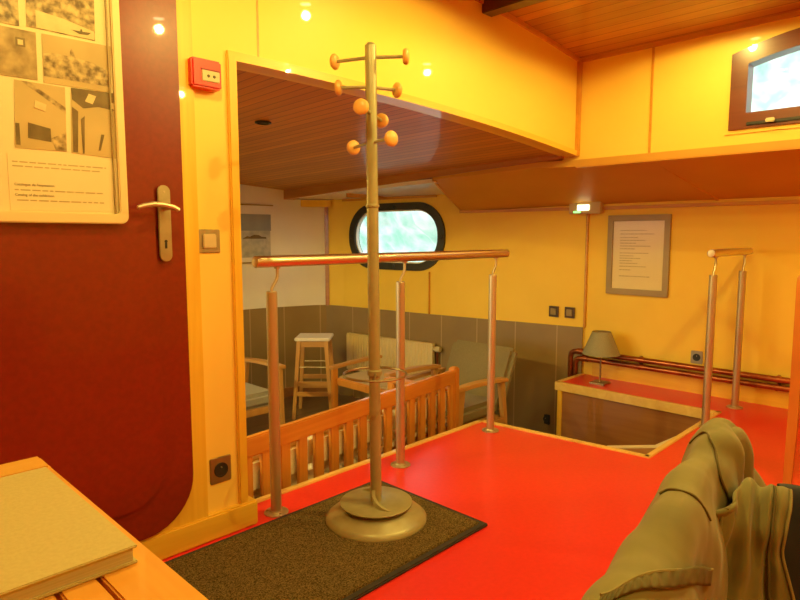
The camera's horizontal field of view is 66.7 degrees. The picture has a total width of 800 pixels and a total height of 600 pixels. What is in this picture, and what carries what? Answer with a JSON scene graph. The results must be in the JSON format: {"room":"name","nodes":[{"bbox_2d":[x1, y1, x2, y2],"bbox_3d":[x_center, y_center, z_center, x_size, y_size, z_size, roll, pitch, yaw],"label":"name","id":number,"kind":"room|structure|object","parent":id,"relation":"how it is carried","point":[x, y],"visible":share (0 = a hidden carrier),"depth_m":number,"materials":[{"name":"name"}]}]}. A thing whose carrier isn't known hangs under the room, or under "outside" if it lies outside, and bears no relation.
{"room":"ship interior","nodes":[
{"label":"ship interior","id":0,"kind":"room"},
{"bbox_2d":[191,0,256,513],"bbox_3d":[-0.593,-0.301,2.080,0.013,2.164,0.271,6,8,44],"label":"wall column","id":1,"kind":"structure","parent":0,"point":[218,26],"depth_m":2.06,"materials":[{"name":"yellow paint"}]},
{"bbox_2d":[188,56,221,91],"bbox_3d":[-0.630,-0.726,1.957,0.051,0.090,0.104,6,8,44],"label":"fire alarm","id":2,"kind":"object","parent":1,"relation":"attached to","point":[203,74],"visible":1,"depth_m":1.94,"materials":[{"name":"red plastic"}]},
{"bbox_2d":[199,229,219,252],"bbox_3d":[-0.637,-0.196,2.031,0.014,0.078,0.080,6,8,44],"label":"light switch","id":3,"kind":"object","parent":1,"relation":"attached to","point":[209,239],"visible":1,"depth_m":2.03,"materials":[{"name":"beige plastic"}]},
{"bbox_2d":[209,454,230,484],"bbox_3d":[-0.626,0.593,2.125,0.015,0.092,0.080,6,8,44],"label":"power socket","id":4,"kind":"object","parent":1,"relation":"attached to","point":[220,467],"visible":1,"depth_m":2.12,"materials":[{"name":"brown plastic"}]},
{"bbox_2d":[240,184,325,309],"bbox_3d":[-2.765,0.026,4.437,5.331,2.200,0.264,-6,8,-42],"label":"wall","id":5,"kind":"structure","parent":0,"point":[296,229],"depth_m":5.95,"materials":[{"name":"white paint"}]},
{"bbox_2d":[240,204,272,263],"bbox_3d":[-1.462,-0.616,5.652,0.760,0.551,0.024,-5,8,-41],"label":"framed picture","id":6,"kind":"object","parent":5,"relation":"attached to","point":[255,218],"visible":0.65,"depth_m":5.72,"materials":[{"name":"grey paper"}]},
{"bbox_2d":[243,305,326,388],"bbox_3d":[-2.751,0.677,4.468,5.296,0.900,0.215,-6,8,-43],"label":"wainscot","id":7,"kind":"structure","parent":5,"relation":"attached to","point":[293,321],"depth_m":6.01,"materials":[{"name":"wood"}]},
{"bbox_2d":[284,386,327,396],"bbox_3d":[-2.745,1.081,4.499,5.289,0.090,0.213,-6,8,-43],"label":"baseboard","id":8,"kind":"structure","parent":5,"relation":"attached to","point":[289,391],"depth_m":6.12,"materials":[{"name":"brown wood"}]},
{"bbox_2d":[301,200,330,206],"bbox_3d":[-0.831,-0.950,5.997,0.291,0.065,0.115,-1,6,-8],"label":"trim","id":9,"kind":"structure","parent":5,"relation":"attached to","point":[304,203],"depth_m":5.94,"materials":[{"name":"brown wood"}]},
{"bbox_2d":[246,394,360,435],"bbox_3d":[-1.552,1.217,3.873,3.370,0.050,6.050,6,8,44],"label":"floor","id":10,"kind":"structure","parent":0,"point":[310,406],"depth_m":5.61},
{"bbox_2d":[244,357,285,424],"bbox_3d":[-1.363,0.718,4.612,0.770,0.788,0.691,6,8,44],"label":"armchair","id":11,"kind":"object","parent":10,"relation":"on","point":[256,396],"visible":0.28,"depth_m":4.53,"materials":[{"name":"brown wood"}]},
{"bbox_2d":[245,382,267,409],"bbox_3d":[-1.298,0.728,4.550,0.540,0.110,0.530,6,8,44],"label":"seat cushion","id":12,"kind":"object","parent":11,"relation":"on","point":[256,396],"depth_m":4.47,"materials":[{"name":"grey fabric"}]},
{"bbox_2d":[292,333,333,419],"bbox_3d":[-0.759,0.670,5.434,0.360,0.712,0.360,0,6,0],"label":"bar stool","id":13,"kind":"object","parent":10,"relation":"on","point":[303,340],"visible":0.84,"depth_m":5.29,"materials":[{"name":"brown wood"}]},
{"bbox_2d":[247,366,458,498],"bbox_3d":[-0.434,0.866,3.218,0.562,0.784,1.934,5,8,37],"label":"slatted bench","id":14,"kind":"object","parent":10,"relation":"on","point":[336,438],"visible":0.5,"depth_m":3.00,"materials":[{"name":"brown wood"}]},
{"bbox_2d":[253,441,296,493],"bbox_3d":[-0.631,0.743,2.614,0.078,0.175,0.585,5,8,37],"label":"cushion","id":15,"kind":"object","parent":14,"relation":"on","point":[293,446],"depth_m":2.62,"materials":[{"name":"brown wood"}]},
{"bbox_2d":[307,410,383,467],"bbox_3d":[-0.263,0.693,3.097,0.078,0.175,0.585,5,8,37],"label":"cushion","id":16,"kind":"object","parent":14,"relation":"on","point":[310,439],"depth_m":3.00,"materials":[{"name":"beige fabric"}]},
{"bbox_2d":[253,410,446,498],"bbox_3d":[-0.421,0.807,3.230,0.480,0.080,1.845,5,8,37],"label":"seat cushion","id":17,"kind":"object","parent":14,"relation":"on","point":[311,472],"depth_m":3.18,"materials":[{"name":"beige fabric"}]},
{"bbox_2d":[392,390,446,434],"bbox_3d":[0.106,0.642,3.580,0.078,0.175,0.585,5,8,37],"label":"cushion","id":18,"kind":"object","parent":14,"relation":"on","point":[437,391],"depth_m":3.51,"materials":[{"name":"beige fabric"}]},
{"bbox_2d":[329,355,445,408],"bbox_3d":[-0.107,0.803,4.904,0.789,0.558,0.560,6,8,44],"label":"wooden seat","id":19,"kind":"object","parent":10,"relation":"on","point":[335,381],"visible":0.43,"depth_m":4.94,"materials":[{"name":"brown wood"}]},
{"bbox_2d":[384,339,517,426],"bbox_3d":[0.390,0.745,4.359,0.691,0.788,0.770,6,8,44],"label":"armchair","id":20,"kind":"object","parent":10,"relation":"on","point":[471,358],"visible":0.56,"depth_m":4.37,"materials":[{"name":"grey fabric"}]},
{"bbox_2d":[445,393,496,424],"bbox_3d":[0.327,0.755,4.296,0.530,0.110,0.540,6,8,44],"label":"seat cushion","id":21,"kind":"object","parent":20,"relation":"on","point":[475,404],"depth_m":4.18,"materials":[{"name":"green fabric"}]},
{"bbox_2d":[445,339,517,413],"bbox_3d":[0.571,0.558,4.526,0.580,0.450,0.253,6,8,44],"label":"cushion","id":22,"kind":"object","parent":20,"relation":"on","point":[471,358],"depth_m":4.48,"materials":[{"name":"fabric"}]},
{"bbox_2d":[328,199,343,305],"bbox_3d":[-0.639,-0.048,6.104,0.209,2.000,0.050,3,7,28],"label":"wall","id":23,"kind":"structure","parent":0,"point":[335,212],"depth_m":6.03,"materials":[{"name":"beige paint"}]},
{"bbox_2d":[324,207,328,304],"bbox_3d":[-0.734,-0.468,6.081,0.049,1.040,0.035,0,6,5],"label":"trim","id":24,"kind":"structure","parent":23,"relation":"attached to","point":[325,208],"depth_m":6.06,"materials":[{"name":"brown wood"}]},
{"bbox_2d":[256,419,482,502],"bbox_3d":[-0.082,0.772,2.915,0.030,0.061,1.583,6,8,44],"label":"trim","id":25,"kind":"structure","parent":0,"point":[333,473],"depth_m":2.78,"materials":[{"name":"wood"}]},
{"bbox_2d":[296,179,443,199],"bbox_3d":[-0.297,-0.968,5.529,2.140,0.090,0.614,6,8,44],"label":"soffit recess","id":26,"kind":"structure","parent":0,"point":[427,186],"depth_m":5.15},
{"bbox_2d":[237,70,553,189],"bbox_3d":[-1.867,-0.839,3.197,3.360,0.316,4.956,6,8,44],"label":"ceiling","id":27,"kind":"structure","parent":0,"point":[304,144],"depth_m":3.60,"materials":[{"name":"brown wood"}]},
{"bbox_2d":[255,121,270,124],"bbox_3d":[-0.705,-0.912,3.132,0.084,0.008,0.084,6,8,44],"label":"recessed light","id":28,"kind":"object","parent":27,"relation":"in","point":[256,122],"visible":1,"depth_m":3.12,"materials":[{"name":"black metal"}]},
{"bbox_2d":[284,155,563,199],"bbox_3d":[-0.078,-0.966,4.906,3.120,0.205,0.085,6,8,44],"label":"beam saloon","id":29,"kind":"structure","parent":27,"relation":"attached to","point":[290,194],"depth_m":4.75,"materials":[{"name":"brown wood"}]},
{"bbox_2d":[343,194,457,315],"bbox_3d":[-0.017,-0.001,5.656,1.320,2.000,0.050,5,8,37],"label":"wall","id":30,"kind":"structure","parent":0,"point":[444,274],"depth_m":5.49,"materials":[{"name":"beige paint"}]},
{"bbox_2d":[346,193,386,199],"bbox_3d":[-0.270,-0.928,5.457,0.015,0.035,0.544,6,8,44],"label":"trim","id":31,"kind":"structure","parent":30,"relation":"attached to","point":[352,195],"depth_m":5.35,"materials":[{"name":"brown wood"}]},
{"bbox_2d":[342,195,436,201],"bbox_3d":[-0.122,-0.935,5.596,1.108,0.020,0.014,5,8,37],"label":"trim","id":32,"kind":"structure","parent":30,"relation":"attached to","point":[422,196],"depth_m":5.50,"materials":[{"name":"brown wood"}]},
{"bbox_2d":[349,202,445,270],"bbox_3d":[-0.040,-0.582,5.589,1.100,0.610,0.088,5,8,37],"label":"window","id":33,"kind":"structure","parent":30,"relation":"in","point":[354,230],"depth_m":5.50,"materials":[{"name":"brown metal"}]},
{"bbox_2d":[428,272,429,313],"bbox_3d":[0.260,-0.062,5.393,0.005,0.375,0.022,5,8,39],"label":"trim","id":34,"kind":"structure","parent":30,"relation":"attached to","point":[428,272],"depth_m":5.39,"materials":[{"name":"brown wood"}]},
{"bbox_2d":[326,305,582,434],"bbox_3d":[0.323,0.576,5.425,2.626,0.900,0.043,4,7,36],"label":"wainscot","id":35,"kind":"structure","parent":30,"relation":"attached to","point":[543,350],"depth_m":4.97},
{"bbox_2d":[346,332,441,377],"bbox_3d":[-0.070,0.671,5.659,1.076,0.642,0.082,5,8,37],"label":"radiator","id":36,"kind":"object","parent":35,"relation":"attached to","point":[417,353],"visible":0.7,"depth_m":5.61,"materials":[{"name":"beige metal"}]},
{"bbox_2d":[347,332,434,344],"bbox_3d":[-0.104,0.358,5.636,1.010,0.014,0.048,5,8,37],"label":"grille","id":37,"kind":"object","parent":36,"relation":"attached to","point":[349,335],"depth_m":5.62,"materials":[{"name":"beige metal"}]},
{"bbox_2d":[543,414,549,424],"bbox_3d":[1.160,0.949,4.841,0.070,0.080,0.015,6,8,44],"label":"power socket","id":38,"kind":"object","parent":35,"relation":"attached to","point":[546,418],"visible":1,"depth_m":4.83,"materials":[{"name":"black plastic"}]},
{"bbox_2d":[237,0,576,156],"bbox_3d":[-0.677,-0.285,2.070,0.110,2.235,4.936,6,8,44],"label":"wall","id":39,"kind":"structure","parent":0,"point":[464,58],"depth_m":2.80,"materials":[{"name":"yellow paint"}]},
{"bbox_2d":[0,0,192,540],"bbox_3d":[-1.133,-0.140,1.450,0.091,1.885,1.335,6,8,44],"label":"door","id":40,"kind":"structure","parent":39,"relation":"in","point":[95,370],"depth_m":1.80,"materials":[{"name":"red paint"}]},
{"bbox_2d":[0,0,128,223],"bbox_3d":[-1.029,-0.584,1.512,0.026,0.775,0.656,6,8,44],"label":"poster board","id":41,"kind":"object","parent":40,"relation":"attached to","point":[63,147],"visible":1,"depth_m":1.64,"materials":[{"name":"paper"}]},
{"bbox_2d":[0,0,18,25],"bbox_3d":[-1.053,-0.798,1.465,0.002,0.218,0.228,6,8,44],"label":"photograph","id":42,"kind":"object","parent":41,"relation":"on","point":[9,9],"depth_m":1.54},
{"bbox_2d":[0,25,37,79],"bbox_3d":[-1.051,-0.623,1.486,0.002,0.125,0.293,6,8,44],"label":"photograph","id":43,"kind":"object","parent":41,"relation":"attached to","point":[18,43],"depth_m":1.56},
{"bbox_2d":[15,37,24,46],"bbox_3d":[-0.974,-0.661,1.560,0.001,0.023,0.022,6,8,44],"label":"picture","id":44,"kind":"object","parent":41,"relation":"attached to","point":[19,41],"depth_m":1.56},
{"bbox_2d":[14,79,66,151],"bbox_3d":[-0.949,-0.483,1.605,0.002,0.172,0.127,6,8,44],"label":"photograph","id":45,"kind":"object","parent":41,"relation":"attached to","point":[40,105],"depth_m":1.60},
{"bbox_2d":[26,0,94,40],"bbox_3d":[-0.903,-0.818,1.618,0.002,0.212,0.172,6,8,44],"label":"photograph","id":46,"kind":"object","parent":41,"relation":"on","point":[67,20],"depth_m":1.62},
{"bbox_2d":[42,34,110,91],"bbox_3d":[-0.879,-0.645,1.660,0.002,0.129,0.176,6,8,44],"label":"photograph","id":47,"kind":"object","parent":41,"relation":"on","point":[70,62],"depth_m":1.66},
{"bbox_2d":[71,88,115,158],"bbox_3d":[-0.855,-0.493,1.699,0.004,0.183,0.124,6,8,44],"label":"photograph","id":48,"kind":"object","parent":41,"relation":"attached to","point":[93,110],"depth_m":1.70},
{"bbox_2d":[157,0,207,533],"bbox_3d":[-1.196,-0.153,1.459,0.018,1.980,1.522,6,8,44],"label":"door frame","id":49,"kind":"structure","parent":39,"relation":"attached to","point":[195,508],"depth_m":1.99,"materials":[{"name":"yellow wood"}]},
{"bbox_2d":[139,496,257,559],"bbox_3d":[-1.485,0.868,1.350,0.146,0.092,2.612,6,8,44],"label":"baseboard","id":50,"kind":"structure","parent":39,"relation":"attached to","point":[223,522],"depth_m":2.08,"materials":[{"name":"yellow wood"}]},
{"bbox_2d":[226,54,247,503],"bbox_3d":[-0.616,-0.005,2.172,0.156,1.656,0.035,6,8,44],"label":"trim","id":51,"kind":"structure","parent":39,"relation":"attached to","point":[231,67],"depth_m":2.11,"materials":[{"name":"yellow wood"}]},
{"bbox_2d":[256,0,258,56],"bbox_3d":[-0.497,-1.124,2.091,0.014,0.569,0.008,6,8,44],"label":"trim","id":52,"kind":"structure","parent":39,"relation":"attached to","point":[257,16],"depth_m":2.11,"materials":[{"name":"wood"}]},
{"bbox_2d":[226,50,576,157],"bbox_3d":[0.235,-0.860,2.901,0.074,0.132,2.386,6,8,44],"label":"trim","id":53,"kind":"structure","parent":39,"relation":"attached to","point":[243,61],"depth_m":2.63,"materials":[{"name":"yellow wood"}]},
{"bbox_2d":[475,0,579,61],"bbox_3d":[0.220,-1.417,2.791,0.024,0.154,2.486,6,8,44],"label":"trim","id":54,"kind":"structure","parent":39,"relation":"attached to","point":[507,15],"depth_m":3.33,"materials":[{"name":"brown wood"}]},
{"bbox_2d":[482,419,649,457],"bbox_3d":[0.822,0.743,3.189,0.940,0.061,0.030,5,8,38],"label":"trim","id":55,"kind":"structure","parent":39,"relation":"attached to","point":[483,421],"depth_m":3.12,"materials":[{"name":"beige wood"}]},
{"bbox_2d":[572,58,582,156],"bbox_3d":[1.082,-1.168,3.704,0.040,0.578,0.040,6,8,44],"label":"trim","id":56,"kind":"structure","parent":39,"relation":"attached to","point":[579,63],"depth_m":3.69,"materials":[{"name":"wood"}]},
{"bbox_2d":[432,178,461,210],"bbox_3d":[0.393,-0.836,4.864,0.019,0.254,0.652,3,7,26],"label":"soffit","id":57,"kind":"structure","parent":0,"point":[436,184],"depth_m":4.81,"materials":[{"name":"laminate"}]},
{"bbox_2d":[162,374,799,599],"bbox_3d":[0.920,0.957,1.179,4.185,0.050,5.720,6,8,44],"label":"floor","id":58,"kind":"structure","parent":0,"point":[557,513],"depth_m":2.48,"materials":[{"name":"red plastic"}]},
{"bbox_2d":[0,456,207,599],"bbox_3d":[-0.523,0.655,0.369,0.865,0.720,0.815,6,8,44],"label":"wooden table","id":59,"kind":"object","parent":58,"relation":"on","point":[150,578],"visible":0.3,"depth_m":0.59,"materials":[{"name":"brown wood"}]},
{"bbox_2d":[0,467,137,599],"bbox_3d":[-0.451,0.255,0.641,0.300,0.020,0.224,6,8,44],"label":"book","id":60,"kind":"object","parent":59,"relation":"on","point":[53,541],"visible":1,"depth_m":0.62,"materials":[{"name":"beige paper"}]},
{"bbox_2d":[164,481,487,599],"bbox_3d":[-0.268,0.834,2.030,0.585,0.017,1.085,6,8,44],"label":"door mat","id":61,"kind":"object","parent":58,"relation":"on","point":[295,555],"visible":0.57,"depth_m":1.97,"materials":[{"name":"carpet"}]},
{"bbox_2d":[326,42,426,542],"bbox_3d":[-0.088,-0.037,2.157,0.372,1.688,0.372,6,8,44],"label":"coat stand","id":62,"kind":"object","parent":61,"relation":"on","point":[375,513],"visible":1,"depth_m":2.13,"materials":[{"name":"beige paint"}]},
{"bbox_2d":[252,249,509,517],"bbox_3d":[0.028,0.271,2.780,0.091,0.979,1.570,6,8,44],"label":"handrail","id":63,"kind":"object","parent":58,"relation":"on","point":[276,510],"visible":1,"depth_m":2.66,"materials":[{"name":"metal"}]},
{"bbox_2d":[582,330,619,385],"bbox_3d":[1.433,0.411,4.339,0.260,0.375,0.260,6,8,44],"label":"desk lamp","id":64,"kind":"object","parent":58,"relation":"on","point":[601,343],"visible":1,"depth_m":4.26,"materials":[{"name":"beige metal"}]},
{"bbox_2d":[561,391,700,445],"bbox_3d":[1.546,0.928,4.039,1.075,0.490,0.035,6,8,44],"label":"panel","id":65,"kind":"object","parent":58,"relation":"attached to","point":[584,418],"visible":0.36,"depth_m":4.10,"materials":[{"name":"brown wood"}]},
{"bbox_2d":[555,381,721,418],"bbox_3d":[1.520,0.657,4.008,1.100,0.061,0.030,6,8,44],"label":"trim","id":66,"kind":"structure","parent":58,"relation":"attached to","point":[655,404],"depth_m":3.98,"materials":[{"name":"brown wood"}]},
{"bbox_2d":[646,412,720,458],"bbox_3d":[1.540,0.735,3.268,0.030,0.061,1.050,6,8,44],"label":"trim","id":67,"kind":"structure","parent":58,"relation":"attached to","point":[665,445],"depth_m":3.15,"materials":[{"name":"beige wood"}]},
{"bbox_2d":[699,248,752,427],"bbox_3d":[1.899,0.192,3.530,0.091,0.980,0.705,6,8,44],"label":"handrail","id":68,"kind":"object","parent":58,"relation":"on","point":[715,253],"visible":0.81,"depth_m":3.35,"materials":[{"name":"metal"}]},
{"bbox_2d":[783,276,799,483],"bbox_3d":[1.936,0.345,2.505,0.476,0.890,0.493,6,8,44],"label":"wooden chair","id":69,"kind":"object","parent":58,"relation":"on","point":[794,392],"visible":0.91,"depth_m":2.51,"materials":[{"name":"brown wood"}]},
{"bbox_3d":[0.428,0.604,0.496,0.493,0.795,0.506,4,7,35],"label":"wooden chair","id":70,"kind":"object","parent":58,"relation":"on","visible":0},
{"bbox_2d":[581,418,799,599],"bbox_3d":[0.332,0.370,0.572,0.267,0.405,0.656,4,7,35],"label":"jacket","id":71,"kind":"object","parent":70,"relation":"on","point":[712,529],"visible":1,"depth_m":0.61,"materials":[{"name":"fabric"}]},
{"bbox_2d":[456,206,585,372],"bbox_3d":[0.958,0.073,4.949,1.116,2.000,0.050,4,7,35],"label":"wall","id":72,"kind":"structure","parent":0,"point":[544,267],"depth_m":4.85,"materials":[{"name":"beige paint"}]},
{"bbox_2d":[549,306,558,316],"bbox_3d":[1.198,0.090,4.744,0.085,0.085,0.013,6,8,44],"label":"wall switch","id":73,"kind":"object","parent":72,"relation":"attached to","point":[553,310],"visible":1,"depth_m":4.74,"materials":[{"name":"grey plastic"}]},
{"bbox_2d":[565,307,574,318],"bbox_3d":[1.302,0.097,4.672,0.085,0.085,0.013,6,8,44],"label":"wall switch","id":74,"kind":"object","parent":72,"relation":"attached to","point":[569,311],"visible":1,"depth_m":4.66,"materials":[{"name":"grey plastic"}]},
{"bbox_2d":[555,373,584,386],"bbox_3d":[1.264,0.604,4.515,0.030,0.061,0.395,6,8,44],"label":"trim","id":75,"kind":"structure","parent":72,"relation":"attached to","point":[580,374],"depth_m":4.50,"materials":[{"name":"brown wood"}]},
{"bbox_2d":[583,214,589,327],"bbox_3d":[1.401,-0.234,4.572,0.015,0.890,0.020,6,8,44],"label":"trim","id":76,"kind":"structure","parent":72,"relation":"attached to","point":[587,215],"depth_m":4.57,"materials":[{"name":"brown wood"}]},
{"bbox_2d":[459,199,799,212],"bbox_3d":[2.506,-0.566,3.430,5.274,0.022,0.158,5,8,42],"label":"trim","id":77,"kind":"structure","parent":72,"relation":"attached to","point":[798,200],"depth_m":4.14,"materials":[{"name":"brown wood"}]},
{"bbox_2d":[433,139,799,210],"bbox_3d":[2.269,-0.673,3.164,5.260,0.282,0.820,6,8,44],"label":"soffit","id":78,"kind":"structure","parent":0,"point":[774,173],"depth_m":3.80,"materials":[{"name":"laminate"}]},
{"bbox_2d":[651,162,718,200],"bbox_3d":[1.733,-0.714,3.677,0.758,0.199,0.015,-4,7,-35],"label":"trim","id":79,"kind":"structure","parent":78,"relation":"attached to","point":[664,169],"depth_m":3.70,"materials":[{"name":"laminate"}]},
{"bbox_2d":[508,0,799,57],"bbox_3d":[0.737,-1.173,0.626,3.990,0.287,4.996,6,8,44],"label":"ceiling","id":80,"kind":"structure","parent":0,"point":[586,28],"depth_m":3.08,"materials":[{"name":"brown wood"}]},
{"bbox_2d":[482,0,545,16],"bbox_3d":[1.816,-1.317,1.648,3.890,0.105,0.080,6,8,44],"label":"beam","id":81,"kind":"structure","parent":80,"relation":"attached to","point":[491,8],"depth_m":2.92,"materials":[{"name":"brown wood"}]},
{"bbox_2d":[562,16,799,160],"bbox_3d":[2.471,-1.026,2.422,3.990,0.685,0.080,6,8,44],"label":"wall","id":82,"kind":"structure","parent":0,"point":[690,81],"depth_m":3.35,"materials":[{"name":"yellow paint"}]},
{"bbox_2d":[648,47,654,152],"bbox_3d":[1.409,-1.106,3.405,0.012,0.638,0.016,6,8,44],"label":"trim","id":83,"kind":"structure","parent":82,"relation":"attached to","point":[653,48],"depth_m":3.40,"materials":[{"name":"wood"}]},
{"bbox_2d":[576,147,799,167],"bbox_3d":[2.479,-0.679,2.395,3.890,0.014,0.018,6,8,44],"label":"trim","id":84,"kind":"structure","parent":82,"relation":"attached to","point":[798,147],"depth_m":3.27,"materials":[{"name":"wood"}]},
{"bbox_2d":[581,10,799,62],"bbox_3d":[2.476,-1.308,2.326,3.890,0.032,0.026,6,8,44],"label":"trim","id":85,"kind":"structure","parent":82,"relation":"attached to","point":[792,14],"depth_m":3.20,"materials":[{"name":"brown wood"}]},
{"bbox_2d":[724,24,799,134],"bbox_3d":[2.053,-1.065,2.787,1.008,0.496,0.120,6,8,44],"label":"window","id":86,"kind":"structure","parent":82,"relation":"in","point":[739,118],"depth_m":3.04,"materials":[{"name":"brown wood"}]},
{"bbox_2d":[583,196,799,385],"bbox_3d":[2.923,0.076,3.153,4.200,1.390,0.050,6,8,44],"label":"wall","id":87,"kind":"structure","parent":0,"point":[669,328],"depth_m":3.96,"materials":[{"name":"beige paint"}]},
{"bbox_2d":[569,202,603,213],"bbox_3d":[1.379,-0.692,4.505,0.250,0.105,0.066,6,8,44],"label":"emergency light","id":88,"kind":"object","parent":87,"relation":"attached to","point":[583,207],"visible":0.85,"depth_m":4.47,"materials":[{"name":"beige plastic"}]},
{"bbox_2d":[606,214,671,297],"bbox_3d":[1.675,-0.315,4.288,0.444,0.566,0.024,6,8,44],"label":"framed notice","id":89,"kind":"object","parent":87,"relation":"attached to","point":[638,246],"visible":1,"depth_m":4.28,"materials":[{"name":"paper"}]},
{"bbox_2d":[568,348,789,383],"bbox_3d":[2.838,0.874,3.238,4.284,0.724,0.066,6,8,44],"label":"copper pipe","id":90,"kind":"object","parent":87,"relation":"attached to","point":[778,379],"visible":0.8,"depth_m":4.08,"materials":[{"name":"brown metal"}]},
{"bbox_2d":[572,355,789,391],"bbox_3d":[2.852,0.901,3.227,4.244,0.674,0.066,6,8,44],"label":"copper pipe","id":91,"kind":"object","parent":87,"relation":"attached to","point":[777,387],"visible":0.82,"depth_m":4.13,"materials":[{"name":"brown metal"}]},
{"bbox_2d":[592,362,788,408],"bbox_3d":[2.934,0.655,3.168,4.120,0.135,0.016,6,8,44],"label":"baseboard","id":92,"kind":"structure","parent":87,"relation":"attached to","point":[768,397],"depth_m":4.11,"materials":[{"name":"brown wood"}]},
{"bbox_2d":[691,350,702,363],"bbox_3d":[1.984,0.384,4.068,0.075,0.086,0.015,6,8,44],"label":"power socket","id":93,"kind":"object","parent":87,"relation":"attached to","point":[696,356],"visible":1,"depth_m":4.07,"materials":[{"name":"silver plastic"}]},
{"bbox_3d":[1.208,1.243,3.620,0.930,0.050,1.150,6,8,44],"label":"floor","id":94,"kind":"structure","parent":0,"visible":0},
{"bbox_2d":[622,448,655,453],"bbox_3d":[1.367,1.055,3.453,0.462,0.360,1.062,6,8,44],"label":"step","id":95,"kind":"structure","parent":94,"relation":"on","point":[638,450],"depth_m":3.52,"materials":[{"name":"brown wood"}]},
{"bbox_2d":[608,437,673,448],"bbox_3d":[1.289,0.875,3.523,1.109,0.024,0.164,-3,7,-27],"label":"trim","id":96,"kind":"structure","parent":95,"relation":"attached to","point":[663,442],"depth_m":3.56,"materials":[{"name":"beige wood"}]},
{"label":"outside","id":97,"kind":"structure","parent":0,"visible":0},
{"bbox_2d":[359,51,799,261],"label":"window","id":98,"kind":"structure","parent":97,"point":[776,82],"depth_m":13.11,"materials":[{"name":"clear glass"}]},
{"bbox_3d":[1.281,0.877,4.527,0.030,0.490,0.365,6,8,44],"label":"fascia","id":99,"kind":"object","parent":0,"visible":0},
{"bbox_2d":[556,390,561,435],"bbox_3d":[1.155,0.880,4.401,0.035,0.510,0.030,6,8,44],"label":"trim","id":100,"kind":"structure","parent":99,"relation":"attached to","point":[559,393],"depth_m":4.38,"materials":[{"name":"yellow wood"}]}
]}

